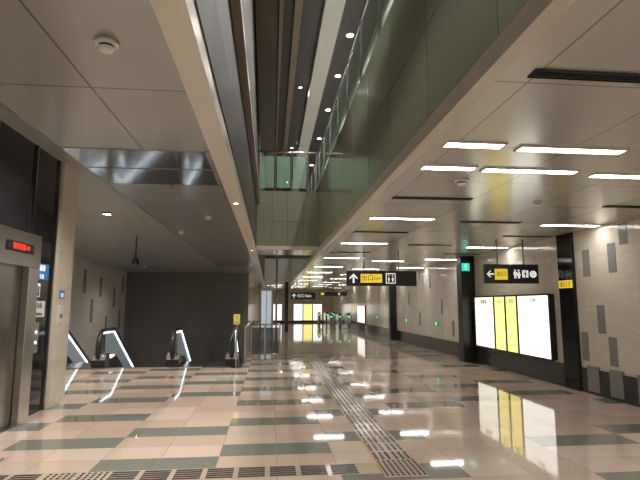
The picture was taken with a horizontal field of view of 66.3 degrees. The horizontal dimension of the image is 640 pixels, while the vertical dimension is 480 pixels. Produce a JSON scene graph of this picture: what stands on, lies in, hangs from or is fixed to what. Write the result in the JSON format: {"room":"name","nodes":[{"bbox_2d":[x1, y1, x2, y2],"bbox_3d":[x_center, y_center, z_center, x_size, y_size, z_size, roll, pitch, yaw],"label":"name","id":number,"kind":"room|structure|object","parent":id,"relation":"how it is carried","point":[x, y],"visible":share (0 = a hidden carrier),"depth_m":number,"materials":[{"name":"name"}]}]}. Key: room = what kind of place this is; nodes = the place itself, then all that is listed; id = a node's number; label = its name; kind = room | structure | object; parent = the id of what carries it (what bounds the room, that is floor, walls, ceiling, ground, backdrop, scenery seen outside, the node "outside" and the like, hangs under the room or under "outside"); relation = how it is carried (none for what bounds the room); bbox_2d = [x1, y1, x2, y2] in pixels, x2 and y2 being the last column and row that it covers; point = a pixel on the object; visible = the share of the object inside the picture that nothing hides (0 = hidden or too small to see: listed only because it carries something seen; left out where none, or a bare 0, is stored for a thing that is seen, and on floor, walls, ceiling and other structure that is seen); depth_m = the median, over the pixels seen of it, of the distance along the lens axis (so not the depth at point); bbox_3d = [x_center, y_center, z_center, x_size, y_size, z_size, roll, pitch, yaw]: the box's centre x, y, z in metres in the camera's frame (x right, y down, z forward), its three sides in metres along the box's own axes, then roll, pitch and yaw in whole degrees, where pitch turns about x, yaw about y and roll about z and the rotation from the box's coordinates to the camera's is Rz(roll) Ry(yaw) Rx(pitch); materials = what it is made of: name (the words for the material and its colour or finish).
{"room":"metro station","nodes":[
{"label":"metro station","id":0,"kind":"room"},
{"bbox_2d":[0,121,61,415],"bbox_3d":[-5.077,-0.089,2.181,2.730,3.950,11.300,1,-8,-6],"label":"wall","id":1,"kind":"structure","parent":0,"point":[17,152],"depth_m":7.22,"materials":[{"name":"black glass"}]},
{"bbox_2d":[30,145,39,233],"bbox_3d":[-4.184,0.553,7.023,0.030,3.950,0.040,1,-8,-6],"label":"trim","id":2,"kind":"structure","parent":1,"relation":"attached to","point":[38,146],"depth_m":7.18,"materials":[{"name":"silver metal"}]},
{"bbox_2d":[33,322,38,352],"bbox_3d":[-4.207,1.439,7.238,0.031,0.450,0.180,1,-8,-6],"label":"panel","id":3,"kind":"object","parent":1,"relation":"attached to","point":[36,332],"visible":0.65,"depth_m":7.25,"materials":[{"name":"silver metal"}]},
{"bbox_2d":[36,301,44,316],"bbox_3d":[-4.221,1.036,7.351,0.016,0.240,0.380,1,-8,-6],"label":"notice","id":4,"kind":"object","parent":1,"relation":"attached to","point":[40,307],"visible":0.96,"depth_m":7.40,"materials":[{"name":"white paper"}]},
{"bbox_2d":[39,264,48,279],"bbox_3d":[-4.222,0.482,7.439,0.016,0.240,0.450,1,-8,-6],"label":"sign","id":5,"kind":"object","parent":1,"relation":"attached to","point":[44,269],"visible":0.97,"depth_m":7.49,"materials":[{"name":"blue"}]},
{"bbox_2d":[41,160,61,409],"bbox_3d":[-4.263,0.655,7.792,0.030,3.950,0.040,1,-8,-6],"label":"trim","id":6,"kind":"structure","parent":1,"relation":"attached to","point":[60,161],"depth_m":7.77,"materials":[{"name":"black metal"}]},
{"bbox_2d":[0,104,93,173],"bbox_3d":[-4.331,-2.065,2.874,4.300,0.150,12.000,1,-8,-6],"label":"trim","id":7,"kind":"structure","parent":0,"point":[9,118],"depth_m":6.98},
{"bbox_2d":[45,162,78,408],"bbox_3d":[-5.651,0.690,8.052,2.780,3.950,0.600,1,-8,-6],"label":"wall pillar","id":8,"kind":"structure","parent":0,"point":[58,342],"depth_m":8.12,"materials":[{"name":"beige stone"}]},
{"bbox_2d":[57,305,63,323],"bbox_3d":[-4.251,1.217,8.033,0.016,0.300,0.180,1,-8,-6],"label":"notice","id":9,"kind":"object","parent":8,"relation":"attached to","point":[60,307],"visible":1,"depth_m":8.02,"materials":[{"name":"white paper"}]},
{"bbox_2d":[59,290,64,298],"bbox_3d":[-4.251,0.900,8.075,0.016,0.140,0.180,1,-8,-6],"label":"number sign","id":10,"kind":"object","parent":8,"relation":"attached to","point":[61,292],"visible":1,"depth_m":8.05,"materials":[{"name":"blue"}]},
{"bbox_2d":[67,254,126,363],"bbox_3d":[-7.888,3.816,14.506,0.300,8.450,13.400,1,-8,-6],"label":"wall","id":11,"kind":"structure","parent":0,"point":[86,333],"depth_m":17.34,"materials":[{"name":"beige stone"}]},
{"bbox_2d":[83,269,86,292],"bbox_3d":[-7.899,1.375,16.451,0.020,0.800,0.240,1,-8,-6],"label":"trim","id":12,"kind":"structure","parent":11,"relation":"attached to","point":[85,270],"depth_m":16.42,"materials":[{"name":"metal"}]},
{"bbox_2d":[89,299,93,322],"bbox_3d":[-7.980,2.471,17.108,0.020,0.800,0.240,1,-8,-6],"label":"trim","id":13,"kind":"structure","parent":11,"relation":"attached to","point":[92,300],"depth_m":17.09,"materials":[{"name":"metal"}]},
{"bbox_2d":[99,277,102,296],"bbox_3d":[-8.061,1.733,18.009,0.020,0.700,0.240,1,-8,-6],"label":"trim","id":14,"kind":"structure","parent":11,"relation":"attached to","point":[101,279],"depth_m":17.97,"materials":[{"name":"metal"}]},
{"bbox_2d":[112,287,115,307],"bbox_3d":[-8.222,2.290,19.541,0.020,0.800,0.240,1,-8,-6],"label":"trim","id":15,"kind":"structure","parent":11,"relation":"attached to","point":[114,288],"depth_m":19.48,"materials":[{"name":"metal"}]},
{"bbox_2d":[0,0,257,273],"bbox_3d":[-4.334,-0.715,9.437,5.640,1.100,25.300,1,-8,-6],"label":"ceiling","id":16,"kind":"structure","parent":0,"point":[54,77],"depth_m":3.69,"materials":[{"name":"paint"}]},
{"bbox_2d":[94,36,118,53],"bbox_3d":[-1.144,-1.036,2.626,0.124,0.056,0.124,1,-8,-6],"label":"smoke detector","id":17,"kind":"object","parent":16,"relation":"attached to","point":[106,45],"visible":1,"depth_m":2.60,"materials":[{"name":"white plastic"}]},
{"bbox_2d":[132,236,138,264],"bbox_3d":[-4.970,0.267,13.246,0.200,0.794,0.200,1,-8,-6],"label":"speaker","id":18,"kind":"object","parent":16,"relation":"hanging from","point":[135,261],"visible":1,"depth_m":13.18},
{"bbox_2d":[66,366,239,368],"bbox_3d":[-4.778,3.293,12.627,5.500,0.032,0.070,1,-8,-6],"label":"trim","id":19,"kind":"structure","parent":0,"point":[178,366],"depth_m":12.64,"materials":[{"name":"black metal"}]},
{"bbox_2d":[122,272,248,366],"bbox_3d":[-5.786,5.180,21.180,5.250,7.500,0.300,1,-8,-6],"label":"wall","id":20,"kind":"structure","parent":0,"point":[205,305],"depth_m":21.27,"materials":[{"name":"tile"}]},
{"bbox_2d":[194,0,265,278],"bbox_3d":[-1.982,-2.713,15.366,0.170,6.380,36.000,1,-8,-6],"label":"wall","id":21,"kind":"structure","parent":0,"point":[215,16],"depth_m":5.33,"materials":[{"name":"metal"}]},
{"bbox_2d":[61,147,211,169],"bbox_3d":[-1.722,-0.780,4.744,1.260,0.006,0.600,1,-8,-6],"label":"trim","id":22,"kind":"structure","parent":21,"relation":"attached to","point":[89,157],"depth_m":4.70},
{"bbox_2d":[87,167,217,184],"bbox_3d":[-1.788,-0.694,5.390,1.260,0.006,0.630,1,-8,-6],"label":"trim","id":23,"kind":"structure","parent":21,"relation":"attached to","point":[110,175],"depth_m":5.36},
{"bbox_2d":[150,0,264,286],"bbox_3d":[-2.641,0.591,21.451,0.160,1.730,49.000,1,-8,-6],"label":"beam","id":24,"kind":"structure","parent":21,"relation":"attached to","point":[178,20],"depth_m":3.16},
{"bbox_2d":[230,0,259,203],"bbox_3d":[-0.852,-2.080,5.309,0.090,0.120,16.100,1,-8,-6],"label":"ledge","id":25,"kind":"object","parent":21,"relation":"attached to","point":[236,5],"visible":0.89,"depth_m":5.88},
{"bbox_2d":[248,274,259,327],"bbox_3d":[-4.482,4.553,33.564,0.200,3.000,23.700,1,-8,-6],"label":"wall","id":26,"kind":"structure","parent":0,"point":[254,291],"depth_m":28.61,"materials":[{"name":"beige stone"}]},
{"bbox_2d":[250,274,262,288],"bbox_3d":[-4.312,2.523,33.850,0.640,1.100,23.700,1,-8,-6],"label":"ceiling","id":27,"kind":"structure","parent":0,"point":[255,277],"depth_m":27.14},
{"bbox_2d":[266,255,289,258],"bbox_3d":[-0.009,0.112,42.670,9.500,4.800,0.200,1,-8,-6],"label":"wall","id":28,"kind":"structure","parent":0,"point":[267,256],"depth_m":42.03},
{"bbox_2d":[256,191,317,254],"bbox_3d":[-0.971,-0.443,14.154,1.680,1.600,1.600,1,-8,-6],"label":"wall","id":29,"kind":"structure","parent":0,"point":[284,218],"depth_m":13.38,"materials":[{"name":"glass"}]},
{"bbox_2d":[256,246,317,249],"bbox_3d":[-0.889,0.214,13.249,1.680,0.100,0.030,1,-8,-6],"label":"trim","id":30,"kind":"structure","parent":29,"relation":"attached to","point":[257,247],"depth_m":13.23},
{"bbox_2d":[258,151,317,191],"bbox_3d":[-0.891,-1.903,13.596,1.670,1.148,0.080,1,-8,-6],"label":"bridge railing","id":31,"kind":"object","parent":29,"relation":"on","point":[275,152],"visible":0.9,"depth_m":13.61,"materials":[{"name":"silver metal"}]},
{"bbox_2d":[273,290,332,320],"bbox_3d":[-2.331,6.168,45.736,7.050,3.000,0.300,1,-8,-6],"label":"wall","id":32,"kind":"structure","parent":0,"point":[326,301],"depth_m":45.73,"materials":[{"name":"beige stone"}]},
{"bbox_2d":[273,304,281,320],"bbox_3d":[-3.925,6.671,45.271,0.880,1.560,0.065,1,-8,-6],"label":"box","id":33,"kind":"object","parent":32,"relation":"attached to","point":[279,306],"depth_m":45.24,"materials":[{"name":"white plastic"}]},
{"bbox_2d":[293,304,302,320],"bbox_3d":[-2.034,6.696,45.460,0.880,1.560,0.065,1,-8,-6],"label":"box","id":34,"kind":"object","parent":32,"relation":"attached to","point":[297,308],"depth_m":45.43,"materials":[{"name":"white plastic"}]},
{"bbox_2d":[303,304,311,320],"bbox_3d":[-1.139,6.708,45.550,0.880,1.560,0.065,1,-8,-6],"label":"box","id":35,"kind":"object","parent":32,"relation":"attached to","point":[307,308],"depth_m":45.52,"materials":[{"name":"yellow plastic"}]},
{"bbox_2d":[313,304,321,320],"bbox_3d":[-0.243,6.720,45.640,0.880,1.560,0.065,1,-8,-6],"label":"box","id":36,"kind":"object","parent":32,"relation":"attached to","point":[317,308],"depth_m":45.63,"materials":[{"name":"white plastic"}]},
{"bbox_2d":[0,322,639,479],"bbox_3d":[-2.338,4.545,20.957,12.050,0.300,49.000,1,-8,-6],"label":"floor","id":37,"kind":"structure","parent":0,"point":[459,421],"depth_m":6.91,"materials":[{"name":"tile"}]},
{"bbox_2d":[0,224,41,434],"bbox_3d":[-3.987,1.094,5.886,0.189,2.580,2.100,1,-8,-6],"label":"elevator","id":38,"kind":"object","parent":37,"relation":"on","point":[20,251],"visible":1,"depth_m":6.54,"materials":[{"name":"silver metal"}]},
{"bbox_2d":[66,327,135,367],"bbox_3d":[-6.691,5.138,15.929,1.640,4.776,7.688,1,-8,-6],"label":"escalator","id":39,"kind":"object","parent":37,"relation":"on","point":[100,359],"visible":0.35,"depth_m":13.24,"materials":[{"name":"black metal"}]},
{"bbox_2d":[0,463,381,479],"bbox_3d":[-1.605,2.224,4.631,4.390,0.008,0.320,1,-8,-6],"label":"tactile paving","id":40,"kind":"object","parent":37,"relation":"on","point":[351,468],"visible":1,"depth_m":4.68,"materials":[{"name":"tile"}]},
{"bbox_2d":[165,326,240,366],"bbox_3d":[-3.448,5.181,16.254,1.860,4.776,7.688,1,-8,-6],"label":"escalator","id":41,"kind":"object","parent":37,"relation":"on","point":[174,358],"visible":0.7,"depth_m":12.96,"materials":[{"name":"black metal"}]},
{"bbox_2d":[230,314,240,368],"bbox_3d":[-2.159,2.608,12.665,0.280,1.360,0.280,1,-8,-6],"label":"sign","id":42,"kind":"object","parent":37,"relation":"on","point":[236,316],"visible":1,"depth_m":12.69,"materials":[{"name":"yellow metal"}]},
{"bbox_2d":[244,319,253,363],"bbox_3d":[-2.400,3.325,16.829,0.050,1.035,6.850,1,-8,-6],"label":"barrier","id":43,"kind":"object","parent":37,"relation":"on","point":[247,331],"visible":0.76,"depth_m":14.61,"materials":[{"name":"silver metal"}]},
{"bbox_2d":[250,324,280,356],"bbox_3d":[-1.701,3.134,15.319,0.965,1.015,0.060,1,-8,-6],"label":"barrier","id":44,"kind":"object","parent":37,"relation":"on","point":[264,341],"visible":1,"depth_m":15.31,"materials":[{"name":"glass"}]},
{"bbox_2d":[259,287,273,327],"bbox_3d":[-2.313,3.232,21.134,0.580,2.350,1.100,1,-8,-6],"label":"glass elevator","id":45,"kind":"object","parent":37,"relation":"on","point":[266,293],"visible":0.69,"depth_m":20.67,"materials":[{"name":"glass"}]},
{"bbox_2d":[275,255,277,326],"bbox_3d":[-1.810,1.949,20.393,0.080,4.700,0.100,1,-8,-6],"label":"trim","id":46,"kind":"structure","parent":37,"relation":"on","point":[276,255],"depth_m":20.32,"materials":[{"name":"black metal"}]},
{"bbox_2d":[285,282,287,331],"bbox_3d":[-2.039,4.057,29.823,0.200,3.000,0.300,1,-8,-6],"label":"column","id":47,"kind":"structure","parent":37,"relation":"on","point":[286,283],"depth_m":29.67,"materials":[{"name":"black metal"}]},
{"bbox_2d":[316,312,320,324],"bbox_3d":[0.004,6.460,40.450,0.450,1.030,1.520,1,-8,-6],"label":"gate","id":48,"kind":"object","parent":37,"relation":"on","point":[318,315],"visible":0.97,"depth_m":39.74,"materials":[{"name":"silver metal"}]},
{"bbox_2d":[327,313,332,328],"bbox_3d":[0.808,5.546,33.556,0.450,1.030,1.520,1,-8,-6],"label":"gate","id":49,"kind":"object","parent":37,"relation":"on","point":[330,315],"visible":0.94,"depth_m":32.94,"materials":[{"name":"silver metal"}]},
{"bbox_2d":[336,313,341,328],"bbox_3d":[1.405,5.554,33.616,0.450,1.030,1.520,1,-8,-6],"label":"gate","id":50,"kind":"object","parent":37,"relation":"on","point":[339,315],"visible":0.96,"depth_m":32.93,"materials":[{"name":"silver metal"}]},
{"bbox_2d":[344,313,350,328],"bbox_3d":[2.002,5.562,33.676,0.450,1.030,1.520,1,-8,-6],"label":"gate","id":51,"kind":"object","parent":37,"relation":"on","point":[346,316],"visible":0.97,"depth_m":32.99,"materials":[{"name":"silver metal"}]},
{"bbox_2d":[304,355,428,476],"bbox_3d":[0.259,2.957,10.153,0.420,0.008,11.250,1,-8,-6],"label":"tactile paving","id":52,"kind":"object","parent":37,"relation":"on","point":[392,459],"visible":1,"depth_m":6.24,"materials":[{"name":"tile"}]},
{"bbox_2d":[265,0,384,191],"bbox_3d":[2.266,-5.323,20.709,9.500,0.200,45.000,1,-8,-6],"label":"ceiling","id":53,"kind":"structure","parent":0,"point":[312,9],"depth_m":16.65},
{"bbox_2d":[255,0,279,150],"bbox_3d":[-0.955,-5.098,8.944,0.470,3.340,12.500,1,-8,-6],"label":"ceiling panel","id":54,"kind":"object","parent":53,"relation":"attached to","point":[267,11],"visible":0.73,"depth_m":11.27,"materials":[{"name":"black metal"}]},
{"bbox_2d":[266,0,283,190],"bbox_3d":[-1.987,-5.181,20.256,0.550,0.200,45.000,1,-8,-6],"label":"trim","id":55,"kind":"structure","parent":53,"relation":"attached to","point":[270,157],"depth_m":21.26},
{"bbox_2d":[279,0,302,190],"bbox_3d":[-1.316,-5.197,20.326,0.200,0.150,45.000,1,-8,-6],"label":"trim","id":56,"kind":"structure","parent":53,"relation":"attached to","point":[298,3],"depth_m":16.62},
{"bbox_2d":[290,0,345,190],"bbox_3d":[-0.420,-5.111,20.406,0.500,0.300,45.000,1,-8,-6],"label":"trim","id":57,"kind":"structure","parent":53,"relation":"attached to","point":[332,11],"depth_m":16.30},
{"bbox_2d":[313,0,393,191],"bbox_3d":[1.122,-5.090,20.561,0.400,0.300,45.000,1,-8,-6],"label":"trim","id":58,"kind":"structure","parent":53,"relation":"attached to","point":[388,3],"depth_m":16.00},
{"bbox_2d":[289,0,528,281],"bbox_3d":[-0.176,-0.374,15.240,0.120,1.750,36.000,1,-8,-6],"label":"wall","id":59,"kind":"structure","parent":0,"point":[423,49],"depth_m":4.93,"materials":[{"name":"green glass"}]},
{"bbox_2d":[305,0,381,191],"bbox_3d":[0.191,-2.289,11.831,0.100,1.150,22.700,1,-8,-6],"label":"balcony railing","id":60,"kind":"object","parent":59,"relation":"on","point":[359,26],"visible":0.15,"depth_m":8.86,"materials":[{"name":"silver metal"}]},
{"bbox_2d":[289,0,574,283],"bbox_3d":[-0.206,0.557,15.114,0.100,0.130,36.000,1,-8,-6],"label":"beam","id":61,"kind":"structure","parent":59,"relation":"attached to","point":[536,16],"depth_m":3.22,"materials":[{"name":"paint"}]},
{"bbox_2d":[264,0,639,289],"bbox_3d":[0.547,0.594,21.776,6.250,1.750,49.000,1,-8,-6],"label":"ceiling","id":62,"kind":"structure","parent":0,"point":[516,109],"depth_m":5.00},
{"bbox_2d":[291,276,314,298],"bbox_3d":[-0.823,2.328,23.937,1.200,1.120,0.127,1,-8,-6],"label":"hanging sign","id":63,"kind":"object","parent":62,"relation":"hanging from","point":[309,295],"visible":1,"depth_m":23.83,"materials":[{"name":"black plastic"}]},
{"bbox_2d":[319,292,337,295],"bbox_3d":[0.420,2.260,24.073,0.900,0.950,0.128,1,-8,-6],"label":"hanging sign","id":64,"kind":"object","parent":62,"relation":"hanging from","point":[320,293],"visible":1,"depth_m":23.96,"materials":[{"name":"black plastic"}]},
{"bbox_2d":[328,282,346,295],"bbox_3d":[1.060,3.012,30.123,1.200,0.850,0.125,1,-8,-6],"label":"hanging sign","id":65,"kind":"object","parent":62,"relation":"hanging from","point":[339,293],"visible":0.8,"depth_m":30.06,"materials":[{"name":"black plastic"}]},
{"bbox_2d":[340,242,388,243],"bbox_3d":[1.007,0.074,11.145,1.090,0.016,0.150,1,-8,-6],"label":"recessed light","id":66,"kind":"object","parent":62,"relation":"in","point":[341,242],"visible":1,"depth_m":11.15,"materials":[{"name":"white"}]},
{"bbox_2d":[353,231,408,232],"bbox_3d":[1.179,-0.150,9.467,1.070,0.012,0.108,1,-8,-6],"label":"ceiling vent","id":67,"kind":"object","parent":62,"relation":"in","point":[354,231],"visible":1,"depth_m":9.46,"materials":[{"name":"black metal"}]},
{"bbox_2d":[346,250,416,285],"bbox_3d":[1.569,0.714,12.529,1.800,0.920,0.135,1,-8,-6],"label":"hanging sign","id":68,"kind":"object","parent":62,"relation":"hanging from","point":[353,278],"visible":1,"depth_m":12.44,"materials":[{"name":"black plastic"}]},
{"bbox_2d":[368,217,435,219],"bbox_3d":[1.332,-0.348,7.959,1.090,0.016,0.150,1,-8,-6],"label":"recessed light","id":69,"kind":"object","parent":62,"relation":"in","point":[382,218],"visible":1,"depth_m":7.93,"materials":[{"name":"white"}]},
{"bbox_2d":[370,218,432,219],"bbox_3d":[1.332,-0.348,7.959,1.050,0.008,0.110,1,-8,-6],"label":"diffuser","id":70,"kind":"object","parent":69,"relation":"attached to","point":[370,218],"depth_m":7.93,"materials":[{"name":"white"}]},
{"bbox_2d":[392,196,472,200],"bbox_3d":[1.484,-0.548,6.469,1.070,0.012,0.108,1,-8,-6],"label":"ceiling vent","id":71,"kind":"object","parent":62,"relation":"in","point":[393,197],"visible":1,"depth_m":6.45,"materials":[{"name":"black metal"}]},
{"bbox_2d":[419,164,478,170],"bbox_3d":[1.316,-0.739,5.018,0.580,0.016,0.150,1,-8,-6],"label":"recessed light","id":72,"kind":"object","parent":62,"relation":"in","point":[424,166],"visible":1,"depth_m":4.99,"materials":[{"name":"white"}]},
{"bbox_2d":[422,166,474,169],"bbox_3d":[1.316,-0.739,5.018,0.540,0.008,0.110,1,-8,-6],"label":"diffuser","id":73,"kind":"object","parent":72,"relation":"attached to","point":[423,167],"depth_m":5.01,"materials":[{"name":"white"}]},
{"bbox_2d":[454,178,468,186],"bbox_3d":[1.596,-0.643,5.521,0.161,0.073,0.161,1,-8,-6],"label":"smoke detector","id":74,"kind":"object","parent":62,"relation":"attached to","point":[460,182],"visible":1,"depth_m":5.47,"materials":[{"name":"white plastic"}]},
{"bbox_2d":[441,140,507,149],"bbox_3d":[1.353,-0.833,4.304,0.550,0.016,0.150,1,-8,-6],"label":"recessed light","id":75,"kind":"object","parent":62,"relation":"in","point":[448,144],"visible":1,"depth_m":4.29,"materials":[{"name":"white"}]},
{"bbox_2d":[444,143,502,147],"bbox_3d":[1.353,-0.833,4.304,0.510,0.008,0.110,1,-8,-6],"label":"diffuser","id":76,"kind":"object","parent":75,"relation":"attached to","point":[446,145],"depth_m":4.30,"materials":[{"name":"white"}]},
{"bbox_2d":[460,221,521,223],"bbox_3d":[2.911,-0.299,8.346,1.050,0.012,0.108,1,-8,-6],"label":"ceiling vent","id":77,"kind":"object","parent":62,"relation":"in","point":[461,221],"visible":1,"depth_m":8.33,"materials":[{"name":"black metal"}]},
{"bbox_2d":[483,239,538,283],"bbox_3d":[4.078,0.458,10.488,1.180,0.950,0.133,1,-8,-6],"label":"hanging sign","id":78,"kind":"object","parent":62,"relation":"hanging from","point":[496,273],"visible":1,"depth_m":10.40,"materials":[{"name":"black plastic"}]},
{"bbox_2d":[502,236,552,237],"bbox_3d":[4.267,-0.070,10.076,1.060,0.012,0.108,1,-8,-6],"label":"ceiling vent","id":79,"kind":"object","parent":62,"relation":"in","point":[502,236],"visible":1,"depth_m":10.04,"materials":[{"name":"black metal"}]},
{"bbox_2d":[479,167,580,174],"bbox_3d":[2.198,-0.723,5.136,1.040,0.016,0.150,1,-8,-6],"label":"recessed light","id":80,"kind":"object","parent":62,"relation":"in","point":[485,169],"visible":1,"depth_m":5.12,"materials":[{"name":"white"}]},
{"bbox_2d":[482,169,574,173],"bbox_3d":[2.198,-0.723,5.136,1.000,0.008,0.110,1,-8,-6],"label":"diffuser","id":81,"kind":"object","parent":80,"relation":"attached to","point":[522,171],"depth_m":5.14,"materials":[{"name":"white"}]},
{"bbox_2d":[539,224,601,226],"bbox_3d":[4.413,-0.257,8.646,1.080,0.016,0.150,1,-8,-6],"label":"recessed light","id":82,"kind":"object","parent":62,"relation":"in","point":[565,225],"visible":1,"depth_m":8.63,"materials":[{"name":"white"}]},
{"bbox_2d":[542,225,595,226],"bbox_3d":[4.413,-0.257,8.646,1.040,0.008,0.110,1,-8,-6],"label":"diffuser","id":83,"kind":"object","parent":82,"relation":"attached to","point":[542,225],"depth_m":8.63,"materials":[{"name":"white"}]},
{"bbox_2d":[513,145,628,154],"bbox_3d":[2.279,-0.814,4.447,1.020,0.016,0.150,1,-8,-6],"label":"recessed light","id":84,"kind":"object","parent":62,"relation":"in","point":[523,148],"visible":1,"depth_m":4.44,"materials":[{"name":"white"}]},
{"bbox_2d":[518,147,623,153],"bbox_3d":[2.279,-0.814,4.447,0.980,0.008,0.110,1,-8,-6],"label":"diffuser","id":85,"kind":"object","parent":84,"relation":"attached to","point":[564,150],"depth_m":4.44,"materials":[{"name":"white"}]},
{"bbox_2d":[527,69,639,83],"bbox_3d":[1.900,-1.004,3.033,1.240,0.012,0.108,1,-8,-6],"label":"ceiling vent","id":86,"kind":"object","parent":62,"relation":"in","point":[537,73],"visible":1,"depth_m":3.00,"materials":[{"name":"black metal"}]},
{"bbox_2d":[585,173,639,178],"bbox_3d":[3.462,-0.693,5.363,1.080,0.016,0.150,1,-8,-6],"label":"recessed light","id":87,"kind":"object","parent":62,"relation":"in","point":[594,175],"visible":1,"depth_m":5.34,"materials":[{"name":"white"}]},
{"bbox_2d":[591,175,639,178],"bbox_3d":[3.462,-0.693,5.363,1.040,0.008,0.110,1,-8,-6],"label":"diffuser","id":88,"kind":"object","parent":87,"relation":"attached to","point":[592,176],"depth_m":5.34,"materials":[{"name":"white"}]},
{"bbox_2d":[602,205,639,207],"bbox_3d":[4.587,-0.472,7.039,1.080,0.012,0.108,1,-8,-6],"label":"ceiling vent","id":89,"kind":"object","parent":62,"relation":"in","point":[606,206],"visible":1,"depth_m":7.00,"materials":[{"name":"black metal"}]},
{"bbox_2d":[333,217,639,377],"bbox_3d":[3.806,2.297,21.883,0.300,5.000,49.000,1,-8,-6],"label":"wall","id":90,"kind":"structure","parent":0,"point":[619,291],"depth_m":9.99,"materials":[{"name":"beige stone"}]},
{"bbox_2d":[357,305,365,323],"bbox_3d":[2.642,4.736,31.326,0.066,1.150,2.700,1,-8,-6],"label":"box","id":91,"kind":"object","parent":90,"relation":"attached to","point":[361,309],"depth_m":31.08,"materials":[{"name":"white plastic"}]},
{"bbox_2d":[388,286,396,339],"bbox_3d":[3.392,3.138,22.895,0.300,3.000,0.300,1,-8,-6],"label":"trim","id":92,"kind":"structure","parent":90,"relation":"attached to","point":[391,289],"depth_m":22.74,"materials":[{"name":"black metal"}]},
{"bbox_2d":[456,256,476,362],"bbox_3d":[4.235,1.976,14.137,0.400,3.000,0.350,1,-8,-6],"label":"trim","id":93,"kind":"structure","parent":90,"relation":"attached to","point":[465,280],"depth_m":13.99,"materials":[{"name":"black metal"}]},
{"bbox_2d":[460,263,469,271],"bbox_3d":[4.159,0.779,14.048,0.260,0.250,0.102,1,-8,-6],"label":"exit sign","id":94,"kind":"object","parent":93,"relation":"attached to","point":[464,267],"visible":1,"depth_m":14.01,"materials":[{"name":"green plastic"}]},
{"bbox_2d":[335,318,639,406],"bbox_3d":[3.642,4.253,21.606,0.030,0.450,49.000,1,-8,-6],"label":"baseboard","id":95,"kind":"structure","parent":90,"relation":"attached to","point":[548,371],"depth_m":11.41,"materials":[{"name":"stone"}]},
{"bbox_2d":[474,293,557,361],"bbox_3d":[4.594,2.033,11.900,0.130,1.380,3.780,1,-8,-6],"label":"information board","id":96,"kind":"object","parent":90,"relation":"attached to","point":[522,324],"visible":1,"depth_m":11.34,"materials":[{"name":"white plastic"}]},
{"bbox_2d":[475,297,494,347],"bbox_3d":[4.424,2.198,13.148,0.016,1.300,1.140,1,-8,-6],"label":"poster","id":97,"kind":"object","parent":96,"relation":"attached to","point":[484,306],"depth_m":13.13,"materials":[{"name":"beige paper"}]},
{"bbox_2d":[494,297,505,349],"bbox_3d":[4.515,2.079,12.251,0.016,1.300,0.540,1,-8,-6],"label":"poster","id":98,"kind":"object","parent":96,"relation":"attached to","point":[499,302],"depth_m":12.27,"materials":[{"name":"yellow paper"}]},
{"bbox_2d":[505,296,517,352],"bbox_3d":[4.575,2.001,11.664,0.016,1.300,0.510,1,-8,-6],"label":"poster","id":99,"kind":"object","parent":96,"relation":"attached to","point":[511,320],"depth_m":11.68,"materials":[{"name":"yellow paper"}]},
{"bbox_2d":[517,295,550,358],"bbox_3d":[4.672,1.875,10.712,0.016,1.300,1.280,1,-8,-6],"label":"poster","id":100,"kind":"object","parent":96,"relation":"attached to","point":[533,311],"depth_m":10.66,"materials":[{"name":"white paper"}]},
{"bbox_2d":[556,232,581,390],"bbox_3d":[4.871,1.372,9.582,0.060,3.000,0.480,1,-8,-6],"label":"trim","id":101,"kind":"structure","parent":90,"relation":"attached to","point":[570,330],"depth_m":9.52,"materials":[{"name":"black metal"}]},
{"bbox_2d":[559,280,572,287],"bbox_3d":[4.828,0.871,9.644,0.025,0.150,0.420,1,-8,-6],"label":"sign","id":102,"kind":"object","parent":101,"relation":"attached to","point":[566,283],"visible":1,"depth_m":9.61,"materials":[{"name":"yellow"}]},
{"bbox_2d":[581,332,589,360],"bbox_3d":[4.947,1.976,9.114,0.026,0.520,0.200,1,-8,-6],"label":"trim","id":103,"kind":"structure","parent":90,"relation":"attached to","point":[584,335],"depth_m":9.11,"materials":[{"name":"grey stone"}]},
{"bbox_2d":[582,249,590,276],"bbox_3d":[4.966,0.434,9.128,0.026,0.500,0.200,1,-8,-6],"label":"trim","id":104,"kind":"structure","parent":90,"relation":"attached to","point":[585,253],"depth_m":9.11,"materials":[{"name":"metal"}]},
{"bbox_2d":[587,365,599,392],"bbox_3d":[4.943,2.508,8.831,0.036,0.450,0.320,1,-8,-6],"label":"trim","id":105,"kind":"structure","parent":90,"relation":"attached to","point":[592,371],"depth_m":8.82,"materials":[{"name":"grey stone"}]},
{"bbox_2d":[596,305,605,333],"bbox_3d":[4.997,1.405,8.688,0.026,0.500,0.200,1,-8,-6],"label":"trim","id":106,"kind":"structure","parent":90,"relation":"attached to","point":[600,308],"depth_m":8.68,"materials":[{"name":"metal"}]},
{"bbox_2d":[607,242,616,272],"bbox_3d":[5.036,0.308,8.442,0.026,0.510,0.200,1,-8,-6],"label":"trim","id":107,"kind":"structure","parent":90,"relation":"attached to","point":[611,253],"depth_m":8.44,"materials":[{"name":"metal"}]},
{"bbox_2d":[608,337,618,366],"bbox_3d":[5.022,1.912,8.370,0.026,0.490,0.200,1,-8,-6],"label":"trim","id":108,"kind":"structure","parent":90,"relation":"attached to","point":[613,352],"depth_m":8.36,"materials":[{"name":"grey stone"}]},
{"bbox_2d":[609,370,624,399],"bbox_3d":[5.003,2.429,8.239,0.036,0.450,0.320,1,-8,-6],"label":"trim","id":109,"kind":"structure","parent":90,"relation":"attached to","point":[616,377],"depth_m":8.23,"materials":[{"name":"grey stone"}]},
{"bbox_2d":[618,223,627,244],"bbox_3d":[5.067,-0.100,8.185,0.026,0.350,0.200,1,-8,-6],"label":"trim","id":110,"kind":"structure","parent":90,"relation":"attached to","point":[622,228],"depth_m":8.19,"materials":[{"name":"metal"}]},
{"bbox_2d":[637,375,639,403],"bbox_3d":[5.069,2.345,7.598,0.036,0.450,0.320,1,-8,-6],"label":"trim","id":111,"kind":"structure","parent":90,"relation":"attached to","point":[638,376],"depth_m":7.73,"materials":[{"name":"grey stone"}]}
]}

